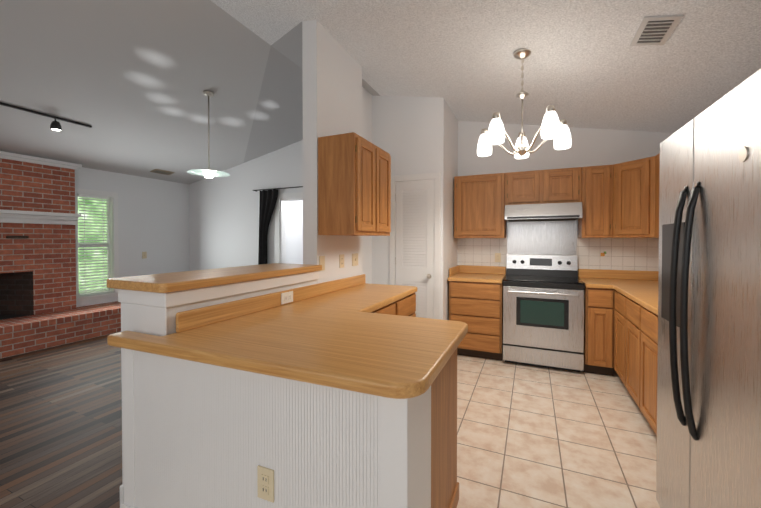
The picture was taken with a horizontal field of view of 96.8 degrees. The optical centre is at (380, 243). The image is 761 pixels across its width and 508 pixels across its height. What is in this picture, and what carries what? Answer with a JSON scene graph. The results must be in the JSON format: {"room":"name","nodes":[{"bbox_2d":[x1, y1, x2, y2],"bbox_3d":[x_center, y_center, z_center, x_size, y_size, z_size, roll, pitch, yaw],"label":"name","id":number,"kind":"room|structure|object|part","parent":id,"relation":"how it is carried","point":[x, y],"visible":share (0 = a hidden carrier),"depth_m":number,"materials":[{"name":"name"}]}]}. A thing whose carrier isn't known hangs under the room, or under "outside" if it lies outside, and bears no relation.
{"room":"kitchen","nodes":[
{"label":"kitchen","id":0,"kind":"room"},
{"bbox_2d":[0,151,120,358],"bbox_3d":[-4.753,0.076,4.140,1.102,2.440,2.822,0,1,24],"label":"brick fireplace","id":1,"kind":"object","parent":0,"point":[39,310],"depth_m":4.50,"materials":[{"name":"red brick"}]},
{"bbox_2d":[0,209,80,237],"bbox_3d":[-4.799,-0.240,3.838,0.158,0.350,2.240,0,1,24],"label":"mantel shelf","id":2,"kind":"object","parent":1,"relation":"attached to","point":[19,216],"visible":1,"depth_m":4.42,"materials":[{"name":"white wood"}]},
{"bbox_2d":[0,332,121,507],"bbox_3d":[-3.107,1.354,3.491,4.950,0.100,9.650,0,1,24],"label":"floor","id":3,"kind":"structure","parent":0,"point":[60,426],"depth_m":2.43,"materials":[{"name":"grey wood"}]},
{"bbox_2d":[75,167,189,306],"bbox_3d":[-5.258,0.072,3.406,0.120,2.466,7.370,0,1,24],"label":"wall","id":4,"kind":"structure","parent":0,"point":[153,218],"depth_m":5.89,"materials":[{"name":"white paint"}]},
{"bbox_2d":[75,188,118,301],"bbox_3d":[-4.420,0.012,5.219,0.170,1.670,0.655,0,1,24],"label":"window","id":5,"kind":"structure","parent":4,"relation":"in","point":[96,242],"depth_m":5.25,"materials":[{"name":"white"}]},
{"bbox_2d":[142,252,146,258],"bbox_3d":[-4.088,0.194,5.858,0.016,0.116,0.072,0,1,24],"label":"light switch","id":6,"kind":"object","parent":4,"relation":"attached to","point":[144,255],"visible":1,"depth_m":5.86,"materials":[{"name":"beige plastic"}]},
{"bbox_2d":[0,0,302,183],"bbox_3d":[-3.584,-1.534,2.572,4.100,0.940,7.650,0,1,24],"label":"ceiling","id":7,"kind":"structure","parent":0,"point":[129,81],"depth_m":3.51,"materials":[{"name":"white paint"}]},
{"bbox_2d":[0,102,91,130],"bbox_3d":[-4.077,-1.310,2.549,0.094,0.144,3.200,0,1,24],"label":"track rail","id":8,"kind":"object","parent":7,"relation":"attached to","point":[55,125],"visible":1,"depth_m":3.67,"materials":[{"name":"black plastic"}]},
{"bbox_2d":[150,169,174,174],"bbox_3d":[-3.715,-1.224,5.761,0.159,0.044,0.320,0,1,24],"label":"ceiling vent","id":9,"kind":"object","parent":7,"relation":"in","point":[159,171],"visible":0.98,"depth_m":5.74,"materials":[{"name":"beige metal"}]},
{"bbox_2d":[187,90,229,177],"bbox_3d":[-1.925,-1.216,3.790,0.430,0.951,0.430,0,1,24],"label":"pendant light","id":10,"kind":"object","parent":7,"relation":"hanging from","point":[208,173],"visible":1,"depth_m":3.77,"materials":[{"name":"silver metal"}]},
{"bbox_2d":[107,20,361,507],"bbox_3d":[-0.769,-0.238,2.503,0.470,3.110,2.010,0,1,24],"label":"wall","id":11,"kind":"structure","parent":0,"point":[332,82],"depth_m":2.64,"materials":[{"name":"white paint"}]},
{"bbox_2d":[319,256,324,270],"bbox_3d":[-0.467,0.154,2.696,0.006,0.116,0.072,0,1,24],"label":"light switch","id":12,"kind":"object","parent":11,"relation":"attached to","point":[322,260],"visible":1,"depth_m":2.70,"materials":[{"name":"beige plastic"}]},
{"bbox_2d":[339,254,343,267],"bbox_3d":[-0.339,0.151,2.979,0.010,0.116,0.072,0,1,24],"label":"outlet","id":13,"kind":"object","parent":11,"relation":"attached to","point":[341,260],"visible":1,"depth_m":2.97,"materials":[{"name":"beige plastic"}]},
{"bbox_2d":[318,132,390,235],"bbox_3d":[-0.190,-0.453,2.888,0.340,0.760,0.700,0,1,24],"label":"wall cabinet","id":14,"kind":"object","parent":11,"relation":"attached to","point":[354,184],"depth_m":2.60,"materials":[{"name":"brown wood"}]},
{"bbox_2d":[352,253,357,265],"bbox_3d":[-0.236,0.148,3.201,0.016,0.116,0.115,0,1,24],"label":"light switch","id":15,"kind":"object","parent":11,"relation":"attached to","point":[354,259],"visible":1,"depth_m":3.20,"materials":[{"name":"beige plastic"}]},
{"bbox_2d":[286,200,302,263],"bbox_3d":[-0.970,-0.031,6.237,2.100,2.600,1.300,0,1,24],"label":"wall","id":16,"kind":"structure","parent":0,"point":[294,232],"depth_m":6.84,"materials":[{"name":"white paint"}]},
{"bbox_2d":[362,87,373,283],"bbox_3d":[-0.317,-0.280,3.796,0.120,3.160,0.720,0,1,24],"label":"wall","id":17,"kind":"structure","parent":0,"point":[367,99],"depth_m":4.02,"materials":[{"name":"white paint"}]},
{"bbox_2d":[374,96,445,319],"bbox_3d":[0.264,-0.283,4.018,1.000,3.160,0.100,0,1,24],"label":"wall","id":18,"kind":"structure","parent":0,"point":[414,135],"depth_m":3.91,"materials":[{"name":"white paint"}]},
{"bbox_2d":[395,179,433,318],"bbox_3d":[0.371,0.280,3.870,0.470,2.014,0.094,0,1,24],"label":"pantry door","id":19,"kind":"structure","parent":18,"relation":"in","point":[414,257],"depth_m":3.89,"materials":[{"name":"white wood"}]},
{"bbox_2d":[390,172,440,318],"bbox_3d":[0.391,0.249,3.904,0.610,2.100,0.018,0,1,24],"label":"door frame","id":20,"kind":"structure","parent":18,"relation":"attached to","point":[436,176],"depth_m":3.80,"materials":[{"name":"white wood"}]},
{"bbox_2d":[189,121,672,270],"bbox_3d":[-0.301,-0.337,5.157,7.740,3.240,0.120,0,1,24],"label":"wall","id":21,"kind":"structure","parent":0,"point":[223,222],"depth_m":5.70,"materials":[{"name":"white paint"}]},
{"bbox_2d":[253,186,302,264],"bbox_3d":[-1.490,0.163,5.578,1.550,2.190,0.091,0,1,24],"label":"curtain","id":22,"kind":"object","parent":21,"relation":"attached to","point":[268,200],"visible":0.5,"depth_m":5.76,"materials":[{"name":"fabric"},{"name":"metal"}]},
{"bbox_2d":[275,192,302,262],"bbox_3d":[-1.263,0.218,5.583,1.080,2.120,0.140,0,1,24],"label":"door frame","id":23,"kind":"structure","parent":21,"relation":"attached to","point":[280,230],"depth_m":5.72,"materials":[{"name":"white wood"}]},
{"bbox_2d":[454,173,505,237],"bbox_3d":[1.242,-0.455,4.211,0.588,0.760,0.340,0,1,24],"label":"wall cabinet","id":24,"kind":"object","parent":21,"relation":"attached to","point":[479,206],"visible":0.98,"depth_m":4.05,"materials":[{"name":"brown wood"}]},
{"bbox_2d":[505,167,581,204],"bbox_3d":[1.869,-0.639,3.929,0.776,0.385,0.340,0,1,24],"label":"wall cabinet","id":25,"kind":"object","parent":21,"relation":"attached to","point":[562,185],"visible":0.98,"depth_m":3.77,"materials":[{"name":"brown wood"}]},
{"bbox_2d":[505,202,582,254],"bbox_3d":[1.839,-0.157,3.868,0.760,0.572,0.476,0,1,24],"label":"range hood","id":26,"kind":"object","parent":25,"relation":"attached to","point":[548,229],"visible":1,"depth_m":3.99,"materials":[{"name":"silver metal"}]},
{"bbox_2d":[457,235,658,276],"bbox_3d":[2.061,0.147,4.038,2.270,0.500,0.010,0,1,24],"label":"tile backsplash","id":27,"kind":"structure","parent":21,"relation":"attached to","point":[638,254],"depth_m":3.85,"materials":[{"name":"white tile"}]},
{"bbox_2d":[495,253,500,261],"bbox_3d":[1.486,0.174,4.285,0.072,0.116,0.010,0,1,24],"label":"outlet","id":28,"kind":"object","parent":27,"relation":"attached to","point":[497,257],"visible":1,"depth_m":4.28,"materials":[{"name":"beige plastic"}]},
{"bbox_2d":[578,269,658,314],"bbox_3d":[2.193,0.373,2.647,0.864,0.140,2.405,0,1,24],"label":"countertop","id":29,"kind":"structure","parent":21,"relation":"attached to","point":[640,288],"depth_m":3.45,"materials":[{"name":"brown wood"}]},
{"bbox_2d":[446,102,457,319],"bbox_3d":[0.833,-0.197,4.214,0.120,2.984,0.680,0,1,24],"label":"wall","id":30,"kind":"structure","parent":0,"point":[451,121],"depth_m":4.09,"materials":[{"name":"white paint"}]},
{"bbox_2d":[210,0,760,132],"bbox_3d":[0.069,-1.534,0.941,3.900,0.900,7.650,0,1,24],"label":"ceiling","id":31,"kind":"structure","parent":0,"point":[586,64],"depth_m":2.57,"materials":[{"name":"grey paint"}]},
{"bbox_2d":[477,48,571,158],"bbox_3d":[1.078,-1.052,2.577,0.681,0.776,0.659,0,1,24],"label":"chandelier","id":32,"kind":"object","parent":31,"relation":"hanging from","point":[555,128],"visible":1,"depth_m":2.49,"materials":[{"name":"white glass"}]},
{"bbox_2d":[630,14,682,45],"bbox_3d":[1.651,-1.280,2.039,0.179,0.048,0.300,0,1,24],"label":"ceiling vent","id":33,"kind":"object","parent":31,"relation":"in","point":[654,30],"visible":1,"depth_m":2.01,"materials":[{"name":"grey metal"}]},
{"bbox_2d":[457,355,659,507],"bbox_3d":[0.274,1.387,0.886,3.350,0.100,7.650,0,1,24],"label":"floor","id":34,"kind":"structure","parent":0,"point":[529,436],"depth_m":2.27,"materials":[{"name":"beige tile"}]},
{"bbox_2d":[157,348,458,507],"bbox_3d":[-0.289,0.893,1.640,1.186,0.870,0.780,0,1,24],"label":"base cabinet","id":35,"kind":"object","parent":34,"relation":"on","point":[199,435],"depth_m":1.25,"materials":[{"name":"white wood"}]},
{"bbox_2d":[257,465,273,502],"bbox_3d":[-0.423,0.883,1.244,0.072,0.116,0.011,0,1,24],"label":"outlet","id":36,"kind":"object","parent":35,"relation":"attached to","point":[265,479],"visible":1,"depth_m":1.24,"materials":[{"name":"beige plastic"}]},
{"bbox_2d":[107,274,467,398],"bbox_3d":[-0.148,0.380,2.191,1.465,0.139,2.109,0,1,24],"label":"countertop","id":37,"kind":"structure","parent":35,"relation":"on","point":[336,334],"depth_m":1.47,"materials":[{"name":"brown wood"}]},
{"bbox_2d":[281,291,292,303],"bbox_3d":[-0.620,0.357,2.253,0.010,0.072,0.116,0,1,24],"label":"outlet","id":38,"kind":"object","parent":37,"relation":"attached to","point":[286,297],"visible":1,"depth_m":2.24,"materials":[{"name":"white plastic"}]},
{"bbox_2d":[371,301,400,315],"bbox_3d":[-0.272,0.883,2.434,0.570,0.870,0.680,0,1,24],"label":"base cabinet","id":39,"kind":"object","parent":34,"relation":"on","point":[394,308],"depth_m":2.54,"materials":[{"name":"brown wood"}]},
{"bbox_2d":[398,293,415,316],"bbox_3d":[-0.027,0.876,2.982,0.570,0.870,0.520,0,1,24],"label":"base cabinet","id":40,"kind":"object","parent":34,"relation":"on","point":[408,303],"depth_m":2.89,"materials":[{"name":"brown wood"}]},
{"bbox_2d":[448,265,505,360],"bbox_3d":[1.177,0.791,4.087,0.594,1.012,0.644,0,1,24],"label":"base cabinet","id":41,"kind":"object","parent":34,"relation":"on","point":[476,308],"depth_m":3.80,"materials":[{"name":"brown wood"}]},
{"bbox_3d":[1.174,0.355,4.075,0.594,0.140,0.630,0,1,24],"label":"left base cabinet top","id":42,"kind":"part","parent":41,"relation":"part of","materials":[{"name":"brown wood"}]},
{"bbox_2d":[503,254,584,371],"bbox_3d":[1.787,0.718,3.763,0.764,1.165,0.688,0,1,24],"label":"stove","id":43,"kind":"object","parent":34,"relation":"on","point":[543,316],"visible":1,"depth_m":3.54,"materials":[{"name":"grey metal"}]},
{"bbox_2d":[584,287,603,374],"bbox_3d":[2.283,0.868,3.597,0.258,0.870,0.638,0,1,24],"label":"base cabinet","id":44,"kind":"object","parent":34,"relation":"on","point":[593,297],"depth_m":3.34,"materials":[{"name":"brown wood"}]},
{"bbox_2d":[604,289,623,383],"bbox_3d":[2.415,0.876,2.927,0.699,0.870,0.526,0,1,24],"label":"base cabinet","id":45,"kind":"object","parent":34,"relation":"on","point":[620,334],"depth_m":3.27,"materials":[{"name":"brown wood"}]},
{"bbox_2d":[624,296,635,395],"bbox_3d":[2.277,0.881,2.543,0.637,0.870,0.549,0,1,24],"label":"base cabinet","id":46,"kind":"object","parent":34,"relation":"on","point":[629,305],"depth_m":2.76,"materials":[{"name":"brown wood"}]},
{"bbox_2d":[632,303,651,427],"bbox_3d":[2.105,0.886,2.159,0.637,0.870,0.549,0,1,24],"label":"base cabinet","id":47,"kind":"object","parent":34,"relation":"on","point":[642,369],"depth_m":2.42,"materials":[{"name":"brown wood"}]},
{"bbox_2d":[652,312,657,434],"bbox_3d":[1.930,0.891,1.767,0.637,0.870,0.569,0,1,24],"label":"base cabinet","id":48,"kind":"object","parent":34,"relation":"on","point":[654,317],"depth_m":2.19,"materials":[{"name":"brown wood"}]},
{"bbox_2d":[656,68,760,507],"bbox_3d":[1.522,0.405,1.110,0.844,1.836,0.900,0,1,24],"label":"fridge","id":49,"kind":"object","parent":34,"relation":"on","point":[714,149],"depth_m":1.17,"materials":[{"name":"silver metal"}]},
{"bbox_3d":[1.194,0.252,1.326,0.066,0.972,0.134,0,1,24],"label":"fridge handle","id":50,"kind":"part","parent":49,"relation":"part of","materials":[{"name":"black metal"}]},
{"bbox_3d":[1.700,0.092,0.298,0.120,2.506,7.370,0,1,24],"label":"wall","id":51,"kind":"structure","parent":0,"visible":0},
{"bbox_2d":[578,153,659,237],"bbox_3d":[2.203,-0.435,2.645,0.875,0.760,2.417,0,1,24],"label":"wall cabinet","id":52,"kind":"object","parent":51,"relation":"attached to","point":[620,200],"visible":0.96,"depth_m":3.42,"materials":[{"name":"brown wood"}]}
]}

